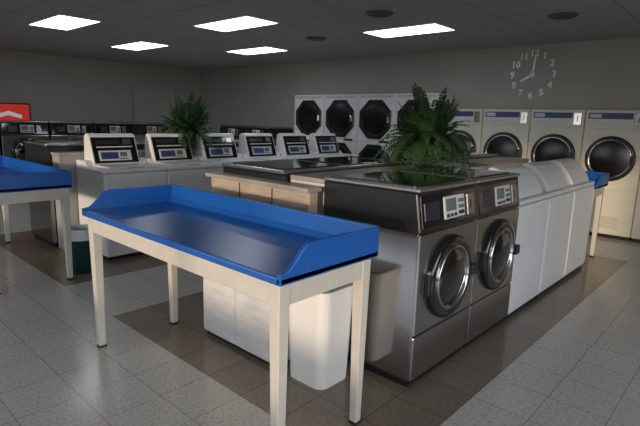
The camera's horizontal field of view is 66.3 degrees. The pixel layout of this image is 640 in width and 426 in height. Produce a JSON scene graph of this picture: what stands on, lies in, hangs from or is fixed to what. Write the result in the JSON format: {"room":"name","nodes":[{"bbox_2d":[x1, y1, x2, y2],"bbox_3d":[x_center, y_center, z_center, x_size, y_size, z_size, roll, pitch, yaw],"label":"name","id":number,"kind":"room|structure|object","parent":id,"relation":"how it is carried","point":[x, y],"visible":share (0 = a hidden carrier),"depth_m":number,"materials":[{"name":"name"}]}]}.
{"room":"laundry","nodes":[
{"label":"laundry","id":0,"kind":"room"},
{"bbox_2d":[0,49,199,134],"bbox_3d":[-7.199,-1.982,9.969,0.150,2.740,11.050,11,14,41],"label":"wall","id":1,"kind":"structure","parent":0,"point":[55,87],"depth_m":11.43,"materials":[{"name":"paint"}]},
{"bbox_2d":[0,102,30,119],"bbox_3d":[-6.629,-2.128,10.399,0.056,0.420,0.880,11,14,41],"label":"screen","id":2,"kind":"object","parent":1,"relation":"attached to","point":[8,111],"visible":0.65,"depth_m":10.48,"materials":[{"name":"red plastic"}]},
{"bbox_2d":[132,83,176,124],"bbox_3d":[-4.316,-2.222,12.957,0.057,2.260,1.250,11,14,41],"label":"door","id":3,"kind":"structure","parent":1,"relation":"in","point":[150,103],"depth_m":12.79,"materials":[{"name":"paint"}]},
{"bbox_2d":[0,202,639,425],"bbox_3d":[-1.665,0.455,5.365,15.200,0.001,11.250,11,14,41],"label":"floor","id":4,"kind":"structure","parent":0,"point":[570,356],"depth_m":3.07,"materials":[{"name":"grey tile"}]},
{"bbox_2d":[0,120,48,159],"bbox_3d":[-6.173,-1.252,10.132,0.862,1.306,0.862,11,14,41],"label":"washer","id":5,"kind":"object","parent":4,"relation":"on","point":[13,133],"visible":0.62,"depth_m":9.73,"materials":[{"name":"black metal"}]},
{"bbox_2d":[0,156,73,293],"bbox_3d":[-3.125,0.018,4.774,1.900,0.995,0.680,11,14,41],"label":"folding table","id":6,"kind":"object","parent":4,"relation":"on","point":[21,181],"visible":1,"depth_m":4.26,"materials":[{"name":"blue laminate"}]},
{"bbox_2d":[24,140,83,246],"bbox_3d":[-3.018,-0.276,5.890,0.762,1.161,0.702,11,14,41],"label":"washer","id":7,"kind":"object","parent":4,"relation":"on","point":[43,216],"visible":0.29,"depth_m":5.53,"materials":[{"name":"grey metal"}]},
{"bbox_2d":[40,120,92,139],"bbox_3d":[-5.565,-1.359,10.787,0.862,1.306,0.862,11,14,41],"label":"washer","id":8,"kind":"object","parent":4,"relation":"on","point":[58,130],"visible":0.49,"depth_m":10.41,"materials":[{"name":"black metal"}]},
{"bbox_2d":[71,224,91,273],"bbox_3d":[-2.264,0.347,4.688,0.300,0.432,0.300,11,14,41],"label":"trash can","id":9,"kind":"object","parent":4,"relation":"on","point":[81,258],"visible":0.5,"depth_m":4.59,"materials":[{"name":"teal plastic"}]},
{"bbox_2d":[85,121,131,132],"bbox_3d":[-4.957,-1.466,11.442,0.862,1.306,0.862,11,14,41],"label":"washer","id":10,"kind":"object","parent":4,"relation":"on","point":[97,126],"visible":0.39,"depth_m":11.08,"materials":[{"name":"black metal"}]},
{"bbox_2d":[76,133,166,260],"bbox_3d":[-2.170,-0.220,5.402,0.696,1.282,0.700,11,14,41],"label":"washer","id":11,"kind":"object","parent":4,"relation":"on","point":[111,160],"visible":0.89,"depth_m":5.24,"materials":[{"name":"white metal"}]},
{"bbox_2d":[135,140,144,149],"bbox_3d":[-2.541,-0.360,6.403,0.762,1.161,0.702,11,14,41],"label":"washer","id":12,"kind":"object","parent":4,"relation":"on","point":[140,144],"visible":0.04,"depth_m":6.09,"materials":[{"name":"black metal"}]},
{"bbox_2d":[128,122,165,139],"bbox_3d":[-4.349,-1.573,12.097,0.862,1.306,0.862,11,14,41],"label":"washer","id":13,"kind":"object","parent":4,"relation":"on","point":[139,129],"visible":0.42,"depth_m":11.65,"materials":[{"name":"black metal"}]},
{"bbox_2d":[51,146,275,249],"bbox_3d":[-1.464,-0.367,6.852,0.210,1.070,4.140,11,14,41],"label":"bulkhead","id":14,"kind":"object","parent":4,"relation":"on","point":[62,160],"visible":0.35,"depth_m":5.37,"materials":[{"name":"beige wood"}]},
{"bbox_2d":[156,91,226,149],"bbox_3d":[-1.750,-1.216,6.370,1.063,0.760,1.027,-3,12,-23],"label":"potted fern","id":15,"kind":"object","parent":14,"relation":"on","point":[188,119],"visible":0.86,"depth_m":6.21,"materials":[{"name":"green plant"}]},
{"bbox_2d":[139,133,219,191],"bbox_3d":[-1.694,-0.303,5.915,0.696,1.282,0.700,11,14,41],"label":"washer","id":16,"kind":"object","parent":4,"relation":"on","point":[184,169],"visible":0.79,"depth_m":5.77,"materials":[{"name":"white metal"}]},
{"bbox_2d":[192,133,257,171],"bbox_3d":[-1.218,-0.387,6.428,0.696,1.282,0.700,11,14,41],"label":"washer","id":17,"kind":"object","parent":4,"relation":"on","point":[225,140],"visible":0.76,"depth_m":6.37,"materials":[{"name":"white metal"}]},
{"bbox_2d":[82,184,379,425],"bbox_3d":[-0.612,0.466,2.751,1.805,1.020,0.635,11,14,41],"label":"folding table","id":18,"kind":"object","parent":4,"relation":"on","point":[280,257],"visible":1,"depth_m":2.41,"materials":[{"name":"blue plastic"}]},
{"bbox_2d":[220,125,252,138],"bbox_3d":[-1.915,-1.497,12.074,0.862,1.306,0.862,11,14,41],"label":"washer","id":19,"kind":"object","parent":4,"relation":"on","point":[236,130],"visible":0.22,"depth_m":11.67,"materials":[{"name":"black metal"}]},
{"bbox_2d":[203,277,289,364],"bbox_3d":[-0.455,0.510,3.220,0.780,0.765,0.260,11,14,41],"label":"base cabinet","id":20,"kind":"object","parent":4,"relation":"on","point":[241,320],"visible":0.33,"depth_m":3.15,"materials":[{"name":"white wood"}]},
{"bbox_2d":[205,171,321,212],"bbox_3d":[-0.437,0.303,3.444,1.060,1.090,0.130,11,14,41],"label":"wood end panel","id":21,"kind":"object","parent":4,"relation":"on","point":[303,197],"visible":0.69,"depth_m":3.25,"materials":[{"name":"beige laminate"}]},
{"bbox_2d":[238,133,296,160],"bbox_3d":[-0.741,-0.471,6.941,0.696,1.282,0.700,11,14,41],"label":"washer","id":22,"kind":"object","parent":4,"relation":"on","point":[256,146],"visible":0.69,"depth_m":6.86,"materials":[{"name":"white metal"}]},
{"bbox_2d":[243,126,292,137],"bbox_3d":[-1.252,-1.364,11.480,0.862,1.306,0.862,11,14,41],"label":"washer","id":23,"kind":"object","parent":4,"relation":"on","point":[273,130],"visible":0.24,"depth_m":11.11,"materials":[{"name":"black metal"}]},
{"bbox_2d":[222,159,348,181],"bbox_3d":[-0.304,0.186,3.886,0.762,1.161,0.702,11,14,41],"label":"washer","id":24,"kind":"object","parent":4,"relation":"on","point":[281,170],"visible":0.18,"depth_m":3.56,"materials":[{"name":"black metal"}]},
{"bbox_2d":[276,133,329,158],"bbox_3d":[-0.265,-0.554,7.454,0.696,1.282,0.700,11,14,41],"label":"washer","id":25,"kind":"object","parent":4,"relation":"on","point":[294,145],"visible":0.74,"depth_m":7.37,"materials":[{"name":"white metal"}]},
{"bbox_2d":[294,95,324,138],"bbox_3d":[-0.116,-1.514,10.594,0.860,2.000,0.560,11,14,41],"label":"dryer","id":26,"kind":"object","parent":4,"relation":"on","point":[309,109],"visible":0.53,"depth_m":10.27,"materials":[{"name":"white metal"}]},
{"bbox_2d":[289,282,352,389],"bbox_3d":[-0.003,0.679,2.876,0.340,0.590,0.310,11,14,41],"label":"trash bin","id":27,"kind":"object","parent":4,"relation":"on","point":[319,325],"visible":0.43,"depth_m":2.76,"materials":[{"name":"white plastic"}]},
{"bbox_2d":[308,133,359,156],"bbox_3d":[0.211,-0.638,7.966,0.696,1.282,0.700,11,14,41],"label":"washer","id":28,"kind":"object","parent":4,"relation":"on","point":[324,144],"visible":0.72,"depth_m":7.88,"materials":[{"name":"white metal"}]},
{"bbox_2d":[324,94,358,153],"bbox_3d":[0.522,-1.387,10.022,0.860,2.000,0.560,11,14,41],"label":"dryer","id":29,"kind":"object","parent":4,"relation":"on","point":[340,110],"visible":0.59,"depth_m":9.70,"materials":[{"name":"white metal"}]},
{"bbox_2d":[290,157,397,169],"bbox_3d":[0.172,0.103,4.399,0.762,1.161,0.702,11,14,41],"label":"washer","id":30,"kind":"object","parent":4,"relation":"on","point":[353,163],"visible":0.05,"depth_m":4.12,"materials":[{"name":"black metal"}]},
{"bbox_2d":[356,94,395,155],"bbox_3d":[1.160,-1.259,9.451,0.860,2.000,0.560,11,14,41],"label":"dryer","id":31,"kind":"object","parent":4,"relation":"on","point":[376,112],"visible":0.49,"depth_m":9.18,"materials":[{"name":"white metal"}]},
{"bbox_2d":[343,154,439,164],"bbox_3d":[0.649,0.019,4.912,0.762,1.161,0.702,11,14,41],"label":"washer","id":32,"kind":"object","parent":4,"relation":"on","point":[361,156],"visible":0.04,"depth_m":4.66,"materials":[{"name":"black metal"}]},
{"bbox_2d":[324,170,477,386],"bbox_3d":[0.526,0.353,3.142,0.762,1.161,0.702,11,14,41],"label":"washer","id":33,"kind":"object","parent":4,"relation":"on","point":[421,273],"visible":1,"depth_m":2.83,"materials":[{"name":"silver metal"}]},
{"bbox_2d":[290,157,528,214],"bbox_3d":[1.082,0.113,4.566,0.340,1.130,3.480,11,14,41],"label":"bulkhead","id":34,"kind":"object","parent":4,"relation":"on","point":[317,178],"visible":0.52,"depth_m":3.77,"materials":[{"name":"brown wood"}]},
{"bbox_2d":[373,82,488,167],"bbox_3d":[0.942,-0.757,4.189,0.962,0.712,1.025,11,14,41],"label":"potted fern","id":35,"kind":"object","parent":34,"relation":"on","point":[428,138],"visible":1,"depth_m":4.03,"materials":[{"name":"green plant"}]},
{"bbox_2d":[393,93,452,152],"bbox_3d":[1.798,-1.131,8.879,0.860,2.000,0.560,11,14,41],"label":"dryer","id":36,"kind":"object","parent":4,"relation":"on","point":[402,98],"visible":0.2,"depth_m":8.68,"materials":[{"name":"white metal"}]},
{"bbox_2d":[403,153,471,161],"bbox_3d":[1.125,-0.065,5.425,0.762,1.161,0.702,11,14,41],"label":"washer","id":37,"kind":"object","parent":4,"relation":"on","point":[403,153],"visible":0.02,"depth_m":5.13,"materials":[{"name":"black metal"}]},
{"bbox_2d":[391,166,519,347],"bbox_3d":[1.003,0.269,3.655,0.762,1.161,0.702,11,14,41],"label":"washer","id":38,"kind":"object","parent":4,"relation":"on","point":[497,192],"visible":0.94,"depth_m":3.37,"materials":[{"name":"silver metal"}]},
{"bbox_2d":[443,109,483,152],"bbox_3d":[2.437,-0.875,8.328,0.735,1.740,0.560,11,14,41],"label":"dryer","id":39,"kind":"object","parent":4,"relation":"on","point":[473,132],"visible":0.29,"depth_m":7.94,"materials":[{"name":"beige metal"}]},
{"bbox_2d":[449,151,498,158],"bbox_3d":[1.601,-0.149,5.938,0.762,1.161,0.702,11,14,41],"label":"washer","id":40,"kind":"object","parent":4,"relation":"on","point":[474,155],"visible":0.03,"depth_m":5.62,"materials":[{"name":"white metal"}]},
{"bbox_2d":[480,109,531,157],"bbox_3d":[2.984,-0.765,7.838,0.735,1.740,0.560,11,14,41],"label":"dryer","id":41,"kind":"object","parent":4,"relation":"on","point":[505,132],"visible":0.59,"depth_m":7.55,"materials":[{"name":"beige metal"}]},
{"bbox_2d":[488,164,549,319],"bbox_3d":[1.453,0.174,4.190,0.696,1.173,0.700,11,14,41],"label":"washer","id":42,"kind":"object","parent":4,"relation":"on","point":[533,206],"visible":0.26,"depth_m":3.96,"materials":[{"name":"white metal"}]},
{"bbox_2d":[522,161,574,297],"bbox_3d":[1.931,0.090,4.705,0.696,1.173,0.700,11,14,41],"label":"washer","id":43,"kind":"object","parent":4,"relation":"on","point":[551,179],"visible":0.4,"depth_m":4.43,"materials":[{"name":"white metal"}]},
{"bbox_2d":[527,109,586,163],"bbox_3d":[3.530,-0.655,7.349,0.735,1.740,0.560,11,14,41],"label":"dryer","id":44,"kind":"object","parent":4,"relation":"on","point":[554,134],"visible":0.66,"depth_m":7.07,"materials":[{"name":"beige metal"}]},
{"bbox_2d":[550,158,594,279],"bbox_3d":[2.409,0.006,5.219,0.696,1.173,0.700,11,14,41],"label":"washer","id":45,"kind":"object","parent":4,"relation":"on","point":[574,173],"visible":0.22,"depth_m":4.95,"materials":[{"name":"white metal"}]},
{"bbox_2d":[584,171,609,262],"bbox_3d":[2.667,-0.039,5.969,1.300,0.995,0.500,11,14,41],"label":"folding table","id":46,"kind":"object","parent":4,"relation":"on","point":[601,179],"visible":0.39,"depth_m":5.68,"materials":[{"name":"blue laminate"}]},
{"bbox_2d":[580,110,639,240],"bbox_3d":[4.077,-0.546,6.859,0.735,1.740,0.560,11,14,41],"label":"dryer","id":47,"kind":"object","parent":4,"relation":"on","point":[611,138],"visible":0.85,"depth_m":6.63,"materials":[{"name":"beige metal"}]},
{"bbox_2d":[631,179,639,242],"bbox_3d":[4.623,-0.436,6.369,0.735,1.740,0.560,11,14,41],"label":"dryer","id":48,"kind":"object","parent":4,"relation":"on","point":[635,233],"visible":1,"depth_m":6.54,"materials":[{"name":"beige metal"}]},
{"bbox_2d":[0,0,639,70],"bbox_3d":[-1.584,-2.284,4.843,15.200,0.100,11.250,11,14,41],"label":"ceiling","id":49,"kind":"structure","parent":0,"point":[480,24],"depth_m":6.67,"materials":[{"name":"paint"}]},
{"bbox_2d":[26,14,102,29],"bbox_3d":[-3.611,-2.678,6.902,1.200,0.016,0.580,11,14,41],"label":"ceiling light panel","id":50,"kind":"object","parent":49,"relation":"attached to","point":[57,21],"depth_m":6.81,"materials":[{"name":"white plastic"}]},
{"bbox_2d":[109,41,170,49],"bbox_3d":[-3.329,-3.074,9.022,1.200,0.016,0.580,11,14,41],"label":"ceiling light panel","id":51,"kind":"object","parent":49,"relation":"attached to","point":[138,45],"depth_m":8.93,"materials":[{"name":"white plastic"}]},
{"bbox_2d":[191,15,280,31],"bbox_3d":[-1.151,-2.553,6.630,1.200,0.016,0.580,11,14,41],"label":"ceiling light panel","id":52,"kind":"object","parent":49,"relation":"attached to","point":[244,21],"depth_m":6.54,"materials":[{"name":"white plastic"}]},
{"bbox_2d":[225,46,289,54],"bbox_3d":[-1.193,-3.045,9.200,1.200,0.016,0.580,11,14,41],"label":"ceiling light panel","id":53,"kind":"object","parent":49,"relation":"attached to","point":[263,49],"depth_m":9.11,"materials":[{"name":"white plastic"}]},
{"bbox_2d":[306,36,325,40],"bbox_3d":[-0.061,-2.694,7.588,0.320,0.035,0.320,11,14,41],"label":"ceiling vent","id":54,"kind":"object","parent":49,"relation":"attached to","point":[312,38],"depth_m":7.50,"materials":[{"name":"black metal"}]},
{"bbox_2d":[366,10,392,17],"bbox_3d":[0.694,-2.314,5.712,0.320,0.035,0.320,11,14,41],"label":"ceiling vent","id":55,"kind":"object","parent":49,"relation":"attached to","point":[373,13],"depth_m":5.64,"materials":[{"name":"black metal"}]},
{"bbox_2d":[360,22,457,37],"bbox_3d":[1.208,-2.505,6.743,1.200,0.016,0.580,11,14,41],"label":"ceiling light panel","id":56,"kind":"object","parent":49,"relation":"attached to","point":[434,27],"depth_m":6.66,"materials":[{"name":"white plastic"}]},
{"bbox_2d":[548,12,578,19],"bbox_3d":[2.747,-2.220,5.539,0.320,0.035,0.320,11,14,41],"label":"ceiling vent","id":57,"kind":"object","parent":49,"relation":"attached to","point":[560,15],"depth_m":5.48,"materials":[{"name":"black metal"}]},
{"bbox_2d":[199,37,639,132],"bbox_3d":[2.091,-1.543,9.111,15.200,2.740,0.150,11,14,41],"label":"wall","id":58,"kind":"structure","parent":0,"point":[597,74],"depth_m":8.56,"materials":[{"name":"paint"}]},
{"bbox_2d":[510,50,555,98],"bbox_3d":[3.342,-2.183,7.717,0.700,0.744,0.032,11,14,41],"label":"wall clock","id":59,"kind":"object","parent":58,"relation":"attached to","point":[532,74],"visible":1,"depth_m":7.71,"materials":[{"name":"silver metal"}]}
]}

